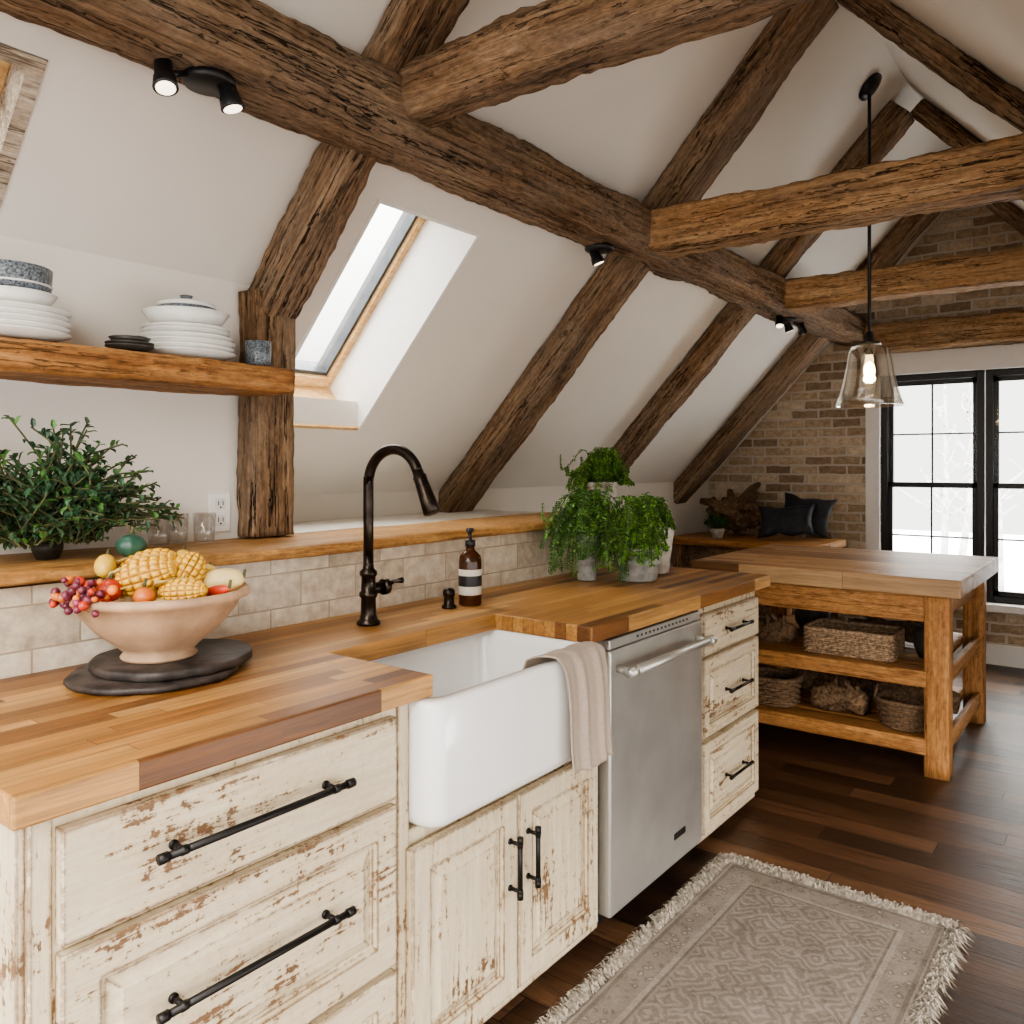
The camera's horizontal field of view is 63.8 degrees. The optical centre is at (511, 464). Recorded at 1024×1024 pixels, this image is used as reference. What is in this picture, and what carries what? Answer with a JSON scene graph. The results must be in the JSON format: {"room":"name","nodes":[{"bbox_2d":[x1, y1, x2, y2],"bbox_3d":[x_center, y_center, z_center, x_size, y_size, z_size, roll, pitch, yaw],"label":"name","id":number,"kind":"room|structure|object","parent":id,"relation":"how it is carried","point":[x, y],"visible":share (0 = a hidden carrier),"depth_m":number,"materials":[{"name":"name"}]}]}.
{"room":"attic kitchen","nodes":[
{"label":"attic kitchen","id":0,"kind":"room"},
{"bbox_2d":[0,235,541,554],"bbox_3d":[-1.647,0.395,2.083,0.650,1.950,5.700,0,0,37],"label":"wall","id":1,"kind":"structure","parent":0,"point":[189,442],"depth_m":2.33,"materials":[{"name":"white paint"}]},
{"bbox_2d":[0,337,294,396],"bbox_3d":[-1.210,-0.246,1.896,0.282,0.086,1.538,0,0,37],"label":"wall shelf","id":2,"kind":"object","parent":1,"relation":"attached to","point":[28,360],"visible":1,"depth_m":2.07,"materials":[{"name":"brown wood"}]},
{"bbox_2d":[0,259,71,342],"bbox_3d":[-1.177,-0.376,1.924,0.260,0.172,0.260,0,0,37],"label":"plate stack","id":3,"kind":"object","parent":2,"relation":"on","point":[27,298],"visible":0.94,"depth_m":1.87,"materials":[{"name":"white ceramic"}]},
{"bbox_2d":[104,335,153,351],"bbox_3d":[-0.975,-0.307,2.097,0.116,0.034,0.116,0,0,37],"label":"dishes","id":4,"kind":"object","parent":2,"relation":"on","point":[125,342],"visible":0.91,"depth_m":2.06,"materials":[{"name":"black ceramic"}]},
{"bbox_2d":[136,295,235,360],"bbox_3d":[-0.908,-0.383,2.291,0.264,0.185,0.264,0,0,37],"label":"plate stack","id":5,"kind":"object","parent":2,"relation":"on","point":[184,325],"visible":0.83,"depth_m":2.21,"materials":[{"name":"white ceramic"}]},
{"bbox_2d":[245,340,271,365],"bbox_3d":[-0.752,-0.328,2.436,0.076,0.075,0.076,0,0,37],"label":"tumbler","id":6,"kind":"object","parent":2,"relation":"on","point":[257,352],"visible":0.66,"depth_m":2.40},
{"bbox_2d":[209,492,229,531],"bbox_3d":[-0.895,0.145,2.521,0.010,0.120,0.074,0,0,37],"label":"wall outlet","id":7,"kind":"object","parent":1,"relation":"attached to","point":[219,503],"visible":1,"depth_m":2.52,"materials":[{"name":"white paint"}]},
{"bbox_2d":[0,529,626,678],"bbox_3d":[-0.674,0.816,2.534,0.335,1.108,3.800,0,0,37],"label":"tile backsplash","id":8,"kind":"structure","parent":0,"point":[35,636],"depth_m":2.36,"materials":[{"name":"beige tile"}]},
{"bbox_2d":[0,512,628,586],"bbox_3d":[-0.662,0.241,2.537,0.403,0.043,3.820,0,0,37],"label":"wooden ledge","id":9,"kind":"object","parent":8,"relation":"on","point":[18,569],"visible":0.66,"depth_m":2.37,"materials":[{"name":"brown wood"}]},
{"bbox_2d":[0,415,183,559],"bbox_3d":[-1.082,0.051,1.936,0.353,0.341,0.669,0,0,37],"label":"potted plant","id":10,"kind":"object","parent":9,"relation":"on","point":[52,511],"visible":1,"depth_m":1.92,"materials":[{"name":"green plant"}]},
{"bbox_2d":[236,290,295,536],"bbox_3d":[-0.779,-0.159,2.610,0.098,0.763,0.181,0,0,37],"label":"timber post","id":11,"kind":"object","parent":9,"relation":"on","point":[265,452],"visible":0.77,"depth_m":2.56,"materials":[{"name":"brown wood"}]},
{"bbox_2d":[559,447,634,510],"bbox_3d":[0.406,0.066,3.885,0.360,0.309,0.353,0,0,-7],"label":"potted fern","id":12,"kind":"object","parent":9,"relation":"on","point":[604,466],"visible":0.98,"depth_m":3.84,"materials":[{"name":"green plant"}]},
{"bbox_2d":[0,0,947,495],"bbox_3d":[-0.180,-0.950,2.975,1.992,2.271,8.900,0,0,37],"label":"ceiling","id":13,"kind":"structure","parent":0,"point":[106,164],"depth_m":3.30,"materials":[{"name":"white paint"}]},
{"bbox_2d":[0,60,9,96],"bbox_3d":[-1.364,-0.839,1.756,0.254,0.268,0.455,0,0,37],"label":"skylight window","id":14,"kind":"structure","parent":13,"relation":"attached to","point":[4,66],"depth_m":1.87,"materials":[{"name":"brown wood"}]},
{"bbox_2d":[0,42,47,206],"bbox_3d":[-1.339,-0.811,1.737,0.366,0.379,0.525,0,0,37],"label":"lining","id":15,"kind":"object","parent":13,"relation":"attached to","point":[26,71],"visible":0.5,"depth_m":1.87,"materials":[{"name":"brown wood"}]},
{"bbox_2d":[248,0,469,318],"bbox_3d":[-0.297,-1.157,2.275,1.360,1.456,0.162,0,0,37],"label":"beam","id":16,"kind":"structure","parent":13,"relation":"attached to","point":[301,246],"depth_m":2.41,"materials":[{"name":"brown wood"}]},
{"bbox_2d":[294,199,479,430],"bbox_3d":[-0.634,-0.615,3.155,0.903,0.938,0.515,0,0,37],"label":"lining","id":17,"kind":"object","parent":13,"relation":"attached to","point":[440,248],"visible":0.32,"depth_m":3.32,"materials":[{"name":"white paint"}]},
{"bbox_2d":[295,212,425,387],"bbox_3d":[-0.712,-0.705,3.216,0.694,0.740,0.491,0,0,37],"label":"skylight window","id":18,"kind":"structure","parent":17,"relation":"attached to","point":[302,379],"depth_m":3.41,"materials":[{"name":"brown wood"}]},
{"bbox_2d":[0,0,871,346],"bbox_3d":[0.074,-0.977,2.905,0.255,0.198,8.300,0,0,37],"label":"beam","id":19,"kind":"structure","parent":13,"relation":"attached to","point":[290,75],"depth_m":2.21,"materials":[{"name":"brown wood"}]},
{"bbox_2d":[152,58,244,113],"bbox_3d":[-0.721,-0.856,1.866,0.124,0.078,0.204,0,0,37],"label":"ceiling spotlight","id":20,"kind":"object","parent":19,"relation":"attached to","point":[202,80],"visible":1,"depth_m":1.86,"materials":[{"name":"black metal"}]},
{"bbox_2d":[585,243,613,265],"bbox_3d":[0.357,-0.856,3.356,0.120,0.079,0.120,0,0,37],"label":"ceiling spotlight","id":21,"kind":"object","parent":19,"relation":"attached to","point":[595,251],"visible":1,"depth_m":3.35,"materials":[{"name":"black metal"}]},
{"bbox_2d":[398,0,819,127],"bbox_3d":[0.336,-1.031,1.842,1.512,0.181,0.193,0,0,37],"label":"tie beam","id":22,"kind":"structure","parent":19,"relation":"attached to","point":[529,49],"depth_m":1.95,"materials":[{"name":"brown wood"}]},
{"bbox_2d":[775,315,806,334],"bbox_3d":[1.698,-0.856,5.038,0.120,0.080,0.420,0,0,37],"label":"ceiling spotlight","id":23,"kind":"object","parent":19,"relation":"attached to","point":[781,321],"visible":1,"depth_m":5.05,"materials":[{"name":"black metal"}]},
{"bbox_2d":[648,133,1023,257],"bbox_3d":[1.214,-0.966,2.987,1.512,0.187,0.214,0,0,37],"label":"tie beam","id":24,"kind":"structure","parent":19,"relation":"attached to","point":[992,171],"depth_m":2.91,"materials":[{"name":"brown wood"}]},
{"bbox_2d":[784,246,1023,311],"bbox_3d":[2.175,-0.965,4.239,1.512,0.185,0.209,0,0,37],"label":"tie beam","id":25,"kind":"structure","parent":19,"relation":"attached to","point":[998,268],"depth_m":4.23,"materials":[{"name":"brown wood"}]},
{"bbox_2d":[863,310,1023,353],"bbox_3d":[3.206,-0.919,5.583,1.511,0.221,0.221,0,0,37],"label":"tie beam","id":26,"kind":"structure","parent":19,"relation":"attached to","point":[999,328],"depth_m":5.63,"materials":[{"name":"brown wood"}]},
{"bbox_2d":[438,0,838,512],"bbox_3d":[0.430,-0.788,3.777,2.038,2.192,0.218,0,0,37],"label":"beam","id":27,"kind":"structure","parent":13,"relation":"attached to","point":[739,106],"depth_m":3.65,"materials":[{"name":"brown wood"}]},
{"bbox_2d":[593,100,914,481],"bbox_3d":[1.247,-0.788,4.844,2.040,2.190,0.184,0,0,37],"label":"beam","id":28,"kind":"structure","parent":13,"relation":"attached to","point":[893,121],"depth_m":4.78,"materials":[{"name":"brown wood"}]},
{"bbox_2d":[673,212,940,503],"bbox_3d":[2.067,-0.790,5.914,2.043,2.189,0.218,0,0,37],"label":"beam","id":29,"kind":"structure","parent":13,"relation":"attached to","point":[906,230],"depth_m":5.96,"materials":[{"name":"brown wood"}]},
{"bbox_2d":[835,72,904,407],"bbox_3d":[1.746,-1.094,4.017,0.316,1.612,0.316,0,0,37],"label":"pendant lamp","id":30,"kind":"object","parent":13,"relation":"hanging from","point":[872,83],"visible":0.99,"depth_m":4.01,"materials":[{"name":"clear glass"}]},
{"bbox_2d":[858,331,880,354],"bbox_3d":[1.746,-0.597,4.017,0.104,0.117,0.104,0,0,38],"label":"socket","id":31,"kind":"object","parent":30,"relation":"attached to","point":[869,343],"depth_m":4.00,"materials":[{"name":"black metal"}]},
{"bbox_2d":[293,481,708,566],"bbox_3d":[0.163,0.720,5.099,0.150,1.300,4.910,0,0,37],"label":"wall","id":32,"kind":"structure","parent":0,"point":[689,517],"depth_m":4.75,"materials":[{"name":"white paint"}]},
{"bbox_2d":[483,663,1023,1023],"bbox_3d":[0.711,1.400,2.322,4.500,0.060,8.950,0,0,37],"label":"floor","id":33,"kind":"structure","parent":0,"point":[865,817],"depth_m":2.98,"materials":[{"name":"brown wood"}]},
{"bbox_2d":[0,707,396,1023],"bbox_3d":[-0.702,0.933,1.609,0.728,0.873,0.732,0,0,37],"label":"base cabinet","id":34,"kind":"object","parent":33,"relation":"on","point":[260,887],"visible":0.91,"depth_m":1.37,"materials":[{"name":"beige paint"}]},
{"bbox_2d":[0,564,769,830],"bbox_3d":[-0.083,0.473,2.453,0.698,0.047,2.850,0,0,37],"label":"countertop","id":35,"kind":"structure","parent":34,"relation":"on","point":[64,751],"depth_m":1.63,"materials":[{"name":"brown wood"}]},
{"bbox_2d":[63,664,238,695],"bbox_3d":[-0.768,0.441,1.764,0.340,0.015,0.351,0,0,37],"label":"slate board","id":36,"kind":"object","parent":35,"relation":"on","point":[80,680],"visible":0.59,"depth_m":1.63,"materials":[{"name":"black stone"}]},
{"bbox_2d":[88,639,251,681],"bbox_3d":[-0.739,0.423,1.802,0.319,0.021,0.337,0,0,37],"label":"slate board","id":37,"kind":"object","parent":36,"relation":"on","point":[213,656],"visible":0.81,"depth_m":1.71,"materials":[{"name":"black stone"}]},
{"bbox_2d":[69,582,249,663],"bbox_3d":[-0.761,0.339,1.776,0.374,0.146,0.374,0,0,37],"label":"ceramic bowl","id":38,"kind":"object","parent":37,"relation":"on","point":[149,632],"visible":0.8,"depth_m":1.66,"materials":[{"name":"beige ceramic"}]},
{"bbox_2d":[48,576,117,617],"bbox_3d":[-0.859,0.260,1.644,0.161,0.075,0.090,0,0,37],"label":"cluster","id":39,"kind":"object","parent":38,"relation":"in","point":[82,592],"visible":0.89,"depth_m":1.62,"materials":[{"name":"food"}]},
{"bbox_3d":[-0.759,0.322,1.774,0.250,0.062,0.251,0,0,37],"label":"bedding","id":40,"kind":"object","parent":38,"relation":"in","visible":0},
{"bbox_2d":[94,549,116,577],"bbox_3d":[-0.875,0.212,1.768,0.052,0.059,0.047,0,0,37],"label":"gourd","id":41,"kind":"object","parent":40,"relation":"on","point":[104,563],"visible":0.89,"depth_m":1.75,"materials":[{"name":"yellow food"}]},
{"bbox_2d":[97,570,122,600],"bbox_3d":[-0.820,0.247,1.679,0.048,0.064,0.048,0,0,37],"label":"apple","id":42,"kind":"object","parent":40,"relation":"on","point":[110,581],"visible":0.62,"depth_m":1.67,"materials":[{"name":"red food"}]},
{"bbox_2d":[106,555,176,598],"bbox_3d":[-0.770,0.234,1.717,0.134,0.090,0.082,0,0,-12],"label":"corn cob","id":43,"kind":"object","parent":40,"relation":"on","point":[131,575],"visible":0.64,"depth_m":1.69,"materials":[{"name":"yellow food"}]},
{"bbox_2d":[133,578,154,601],"bbox_3d":[-0.742,0.257,1.657,0.042,0.058,0.042,0,0,37],"label":"apple","id":44,"kind":"object","parent":40,"relation":"on","point":[143,594],"visible":0.73,"depth_m":1.64,"materials":[{"name":"orange food"}]},
{"bbox_2d":[116,548,177,567],"bbox_3d":[-0.804,0.226,1.813,0.141,0.087,0.082,0,0,5],"label":"corn cob","id":45,"kind":"object","parent":40,"relation":"on","point":[166,552],"visible":0.3,"depth_m":1.80,"materials":[{"name":"yellow food"}]},
{"bbox_2d":[115,526,146,556],"bbox_3d":[-0.847,0.171,1.829,0.063,0.070,0.064,0,0,37],"label":"gourd","id":46,"kind":"object","parent":45,"relation":"on","point":[127,545],"visible":0.86,"depth_m":1.81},
{"bbox_2d":[152,577,207,600],"bbox_3d":[-0.681,0.266,1.698,0.107,0.066,0.081,0,0,2],"label":"corn cob","id":47,"kind":"object","parent":40,"relation":"on","point":[185,588],"visible":0.85,"depth_m":1.68,"materials":[{"name":"yellow food"}]},
{"bbox_2d":[176,545,188,555],"bbox_3d":[-0.746,0.212,1.862,0.052,0.059,0.047,0,0,37],"label":"gourd","id":48,"kind":"object","parent":40,"relation":"on","point":[180,552],"visible":0.26,"depth_m":1.86,"materials":[{"name":"yellow food"}]},
{"bbox_2d":[173,552,206,580],"bbox_3d":[-0.705,0.241,1.771,0.080,0.102,0.112,0,0,9],"label":"corn cob","id":49,"kind":"object","parent":40,"relation":"on","point":[191,565],"visible":0.59,"depth_m":1.76,"materials":[{"name":"yellow food"}]},
{"bbox_2d":[206,562,216,572],"bbox_3d":[-0.702,0.260,1.878,0.073,0.067,0.073,0,0,37],"label":"gourd","id":50,"kind":"object","parent":40,"relation":"on","point":[209,567],"visible":0.18,"depth_m":1.88,"materials":[{"name":"yellow food"}]},
{"bbox_2d":[206,579,231,595],"bbox_3d":[-0.628,0.262,1.742,0.076,0.041,0.024,0,0,25],"label":"chili pepper","id":51,"kind":"object","parent":40,"relation":"on","point":[218,589],"visible":0.61,"depth_m":1.73,"materials":[{"name":"red food"}]},
{"bbox_2d":[202,568,245,592],"bbox_3d":[-0.645,0.261,1.811,0.116,0.065,0.062,0,0,2],"label":"gourd","id":52,"kind":"object","parent":40,"relation":"on","point":[221,576],"visible":0.54,"depth_m":1.79,"materials":[{"name":"beige food"}]},
{"bbox_2d":[356,444,440,626],"bbox_3d":[-0.295,0.196,2.275,0.301,0.507,0.128,0,0,37],"label":"kitchen faucet","id":53,"kind":"object","parent":35,"relation":"on","point":[370,589],"visible":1,"depth_m":2.30,"materials":[{"name":"brown metal"}]},
{"bbox_2d":[441,587,456,608],"bbox_3d":[-0.199,0.418,2.591,0.048,0.064,0.048,0,0,37],"label":"air gap cap","id":54,"kind":"object","parent":35,"relation":"on","point":[448,593],"visible":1,"depth_m":2.58,"materials":[{"name":"brown metal"}]},
{"bbox_2d":[458,528,481,605],"bbox_3d":[-0.135,0.326,2.650,0.076,0.248,0.076,0,0,-38],"label":"soap dispenser bottle","id":55,"kind":"object","parent":35,"relation":"on","point":[470,562],"visible":1,"depth_m":2.62,"materials":[{"name":"glass"}]},
{"bbox_2d":[370,629,604,827],"bbox_3d":[-0.131,0.635,2.133,0.475,0.274,0.716,0,0,37],"label":"farmhouse sink","id":56,"kind":"object","parent":35,"relation":"in","point":[489,727],"visible":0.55,"depth_m":1.91,"materials":[{"name":"ceramic"}]},
{"bbox_2d":[522,641,613,778],"bbox_3d":[0.145,0.634,2.140,0.132,0.314,0.283,0,0,37],"label":"linen towel","id":57,"kind":"object","parent":56,"relation":"on","point":[584,664],"visible":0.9,"depth_m":2.13,"materials":[{"name":"beige fabric"}]},
{"bbox_2d":[540,489,634,583],"bbox_3d":[0.287,0.270,3.173,0.358,0.354,0.390,0,0,21],"label":"fern","id":58,"kind":"object","parent":35,"relation":"on","point":[580,517],"visible":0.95,"depth_m":3.13,"materials":[{"name":"green plant"}]},
{"bbox_2d":[581,492,669,581],"bbox_3d":[0.441,0.277,3.199,0.337,0.340,0.349,0,0,15],"label":"fern","id":59,"kind":"object","parent":35,"relation":"on","point":[644,559],"visible":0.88,"depth_m":3.12,"materials":[{"name":"green plant"}]},
{"bbox_2d":[641,496,676,573],"bbox_3d":[0.561,0.288,3.422,0.256,0.318,0.238,0,0,22],"label":"fern","id":60,"kind":"object","parent":35,"relation":"on","point":[664,567],"visible":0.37,"depth_m":3.38,"materials":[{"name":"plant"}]},
{"bbox_2d":[397,703,597,1023],"bbox_3d":[-0.237,0.933,2.216,0.727,0.873,0.793,0,0,37],"label":"base cabinet","id":61,"kind":"object","parent":33,"relation":"on","point":[489,899],"visible":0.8,"depth_m":1.94,"materials":[{"name":"beige paint"}]},
{"bbox_2d":[597,610,716,923],"bbox_3d":[0.229,0.936,2.780,0.738,0.868,0.630,0,0,37],"label":"dishwasher","id":62,"kind":"object","parent":33,"relation":"on","point":[650,789],"visible":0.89,"depth_m":2.53,"materials":[{"name":"metal"}]},
{"bbox_2d":[696,591,757,844],"bbox_3d":[0.571,0.933,3.271,0.724,0.873,0.535,0,0,37],"label":"base cabinet","id":63,"kind":"object","parent":33,"relation":"on","point":[730,665],"visible":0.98,"depth_m":3.04,"materials":[{"name":"beige paint"}]},
{"bbox_2d":[536,852,974,1023],"bbox_3d":[0.483,1.357,1.922,0.824,0.026,1.900,0,0,37],"label":"area rug","id":64,"kind":"object","parent":33,"relation":"on","point":[749,941],"visible":1,"depth_m":2.25,"materials":[{"name":"beige fabric"}]},
{"bbox_2d":[672,532,845,619],"bbox_3d":[1.809,0.956,6.112,1.130,0.827,0.627,0,0,37],"label":"sideboard","id":65,"kind":"object","parent":33,"relation":"on","point":[687,548],"visible":0.27,"depth_m":6.04,"materials":[{"name":"brown wood"}]},
{"bbox_2d":[704,511,732,538],"bbox_3d":[1.519,0.439,6.084,0.197,0.206,0.203,0,0,37],"label":"potted succulent","id":66,"kind":"object","parent":65,"relation":"on","point":[715,521],"visible":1,"depth_m":6.06,"materials":[{"name":"green plant"}]},
{"bbox_2d":[700,482,772,534],"bbox_3d":[1.702,0.333,6.345,0.537,0.407,0.504,0,0,-12],"label":"sculpture","id":67,"kind":"object","parent":65,"relation":"on","point":[744,512],"visible":0.88,"depth_m":6.29,"materials":[{"name":"brown wood"}]},
{"bbox_2d":[756,503,815,538],"bbox_3d":[1.974,0.402,5.923,0.443,0.270,0.180,0,0,37],"label":"cushion","id":68,"kind":"object","parent":65,"relation":"on","point":[792,520],"visible":1,"depth_m":5.87,"materials":[{"name":"black leather"}]},
{"bbox_2d":[784,492,837,537],"bbox_3d":[2.162,0.365,6.054,0.433,0.322,0.176,0,0,37],"label":"cushion","id":69,"kind":"object","parent":65,"relation":"on","point":[822,509],"visible":0.55,"depth_m":5.96,"materials":[{"name":"black leather"}]},
{"bbox_2d":[691,544,997,780],"bbox_3d":[1.773,0.932,4.343,1.245,0.875,1.150,0,0,37],"label":"kitchen island","id":70,"kind":"object","parent":33,"relation":"on","point":[927,588],"visible":0.56,"depth_m":3.88,"materials":[{"name":"brown wood"}]},
{"bbox_2d":[755,613,796,643],"bbox_3d":[1.356,0.841,4.227,0.210,0.157,0.121,0,0,37],"label":"wicker basket","id":71,"kind":"object","parent":70,"relation":"on","point":[777,631],"visible":0.98,"depth_m":4.19,"materials":[{"name":"brown wicker"}]},
{"bbox_2d":[758,667,802,707],"bbox_3d":[1.342,1.137,4.213,0.268,0.144,0.246,0,0,37],"label":"wicker basket","id":72,"kind":"object","parent":70,"relation":"on","point":[774,690],"visible":0.8,"depth_m":4.12,"materials":[{"name":"brown wicker"}]},
{"bbox_2d":[794,609,830,629],"bbox_3d":[1.662,0.832,4.548,0.190,0.160,0.190,0,0,37],"label":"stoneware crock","id":73,"kind":"object","parent":70,"relation":"on","point":[802,617],"visible":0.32,"depth_m":4.48,"materials":[{"name":"black ceramic"}]},
{"bbox_2d":[782,667,856,690],"bbox_3d":[1.638,1.115,4.348,0.407,0.180,0.147,0,0,28],"label":"driftwood log","id":74,"kind":"object","parent":70,"relation":"on","point":[810,678],"visible":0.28,"depth_m":4.33,"materials":[{"name":"brown wood"}]},
{"bbox_2d":[810,675,870,714],"bbox_3d":[1.597,1.121,4.001,0.133,0.182,0.272,0,0,-38],"label":"driftwood log","id":75,"kind":"object","parent":70,"relation":"on","point":[839,695],"visible":1,"depth_m":3.96,"materials":[{"name":"brown wood"}]},
{"bbox_2d":[803,618,904,661],"bbox_3d":[1.668,0.850,4.014,0.421,0.126,0.281,0,0,37],"label":"wicker basket","id":76,"kind":"object","parent":70,"relation":"on","point":[866,641],"visible":1,"depth_m":3.93,"materials":[{"name":"brown wicker"}]},
{"bbox_2d":[851,616,923,642],"bbox_3d":[1.985,0.829,4.207,0.480,0.146,0.115,0,0,43],"label":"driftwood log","id":77,"kind":"object","parent":70,"relation":"on","point":[909,625],"visible":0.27,"depth_m":4.17,"materials":[{"name":"brown wood"}]},
{"bbox_2d":[873,683,923,732],"bbox_3d":[1.830,1.121,3.814,0.274,0.177,0.262,0,0,37],"label":"wicker basket","id":78,"kind":"object","parent":70,"relation":"on","point":[894,713],"visible":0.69,"depth_m":3.75,"materials":[{"name":"brown wicker"}]},
{"bbox_2d":[852,678,959,713],"bbox_3d":[1.961,1.123,4.112,0.505,0.171,0.144,0,0,43],"label":"driftwood log","id":79,"kind":"object","parent":70,"relation":"on","point":[868,686],"visible":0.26,"depth_m":4.12,"materials":[{"name":"brown wood"}]},
{"bbox_2d":[913,623,923,658],"bbox_3d":[1.983,0.837,3.898,0.150,0.150,0.150,0,0,37],"label":"stoneware crock","id":80,"kind":"object","parent":70,"relation":"on","point":[918,631],"visible":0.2,"depth_m":3.88,"materials":[{"name":"black ceramic"}]},
{"bbox_2d":[709,205,1023,646],"bbox_3d":[3.284,-0.298,5.799,4.050,3.335,0.200,0,0,37],"label":"wall","id":81,"kind":"structure","parent":0,"point":[806,446],"depth_m":6.25,"materials":[{"name":"beige brick"}]},
{"bbox_2d":[888,378,976,555],"bbox_3d":[3.040,0.145,5.949,0.580,1.520,0.060,0,0,37],"label":"sash","id":82,"kind":"object","parent":81,"relation":"attached to","point":[891,483],"visible":0.75,"depth_m":5.95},
{"bbox_2d":[881,370,985,555],"bbox_3d":[3.043,0.145,5.953,0.670,1.610,0.090,0,0,37],"label":"frame","id":83,"kind":"object","parent":81,"relation":"attached to","point":[980,375],"visible":0.52,"depth_m":5.81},
{"bbox_2d":[865,343,1023,614],"bbox_3d":[3.282,0.090,5.694,1.605,1.820,0.170,0,0,37],"label":"window trim","id":84,"kind":"structure","parent":81,"relation":"in","point":[993,357],"depth_m":6.01,"materials":[{"name":"white paint"}]},
{"bbox_2d":[953,643,1023,668],"bbox_3d":[3.554,1.300,5.453,3.000,0.140,0.020,0,0,37],"label":"baseboard","id":85,"kind":"structure","parent":81,"relation":"attached to","point":[1002,655],"depth_m":5.60,"materials":[{"name":"white paint"}]},
{"bbox_2d":[986,368,1023,604],"bbox_3d":[3.588,0.145,5.534,0.685,1.610,0.090,0,0,37],"label":"frame","id":86,"kind":"object","parent":81,"relation":"attached to","point":[990,374],"visible":0.91,"depth_m":5.69,"materials":[{"name":"black metal"}]},
{"bbox_2d":[993,375,1023,597],"bbox_3d":[3.585,0.145,5.530,0.595,1.520,0.060,0,0,37],"label":"sash","id":87,"kind":"object","parent":81,"relation":"attached to","point":[997,485],"visible":1,"depth_m":5.68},
{"bbox_2d":[876,0,1023,211],"bbox_3d":[1.904,-0.968,2.447,1.958,2.235,7.200,0,0,37],"label":"ceiling","id":88,"kind":"structure","parent":0,"point":[990,32],"depth_m":2.84,"materials":[{"name":"white paint"}]},
{"bbox_2d":[836,0,1023,132],"bbox_3d":[2.062,-0.822,2.627,1.993,2.148,0.109,0,0,38],"label":"beam","id":89,"kind":"structure","parent":88,"relation":"attached to","point":[940,56],"depth_m":2.97,"materials":[{"name":"brown wood"}]},
{"bbox_2d":[910,99,1023,200],"bbox_3d":[2.889,-0.820,3.708,2.000,2.149,0.128,0,0,37],"label":"beam","id":90,"kind":"structure","parent":88,"relation":"attached to","point":[947,129],"depth_m":4.18,"materials":[{"name":"brown wood"}]},
{"bbox_2d":[985,202,1023,235],"bbox_3d":[3.648,-0.821,4.699,1.999,2.148,0.139,0,0,38],"label":"beam","id":91,"kind":"structure","parent":88,"relation":"attached to","point":[1008,212],"depth_m":5.08,"materials":[{"name":"brown wood"}]},
{"label":"outside","id":92,"kind":"structure","parent":0,"visible":0},
{"bbox_2d":[893,529,1023,592],"bbox_3d":[20.698,4.420,26.974,60.000,0.100,52.000,0,0,37],"label":"snowy ground","id":93,"kind":"structure","parent":92,"point":[1013,550],"depth_m":43.54,"materials":[{"name":"white snow"}]},
{"bbox_2d":[898,383,1023,590],"bbox_3d":[19.541,-0.544,21.095,22.851,9.893,19.799,0,0,42],"label":"bare trees","id":94,"kind":"object","parent":93,"relation":"on","point":[967,506],"visible":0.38,"depth_m":29.32,"materials":[{"name":"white plant"}]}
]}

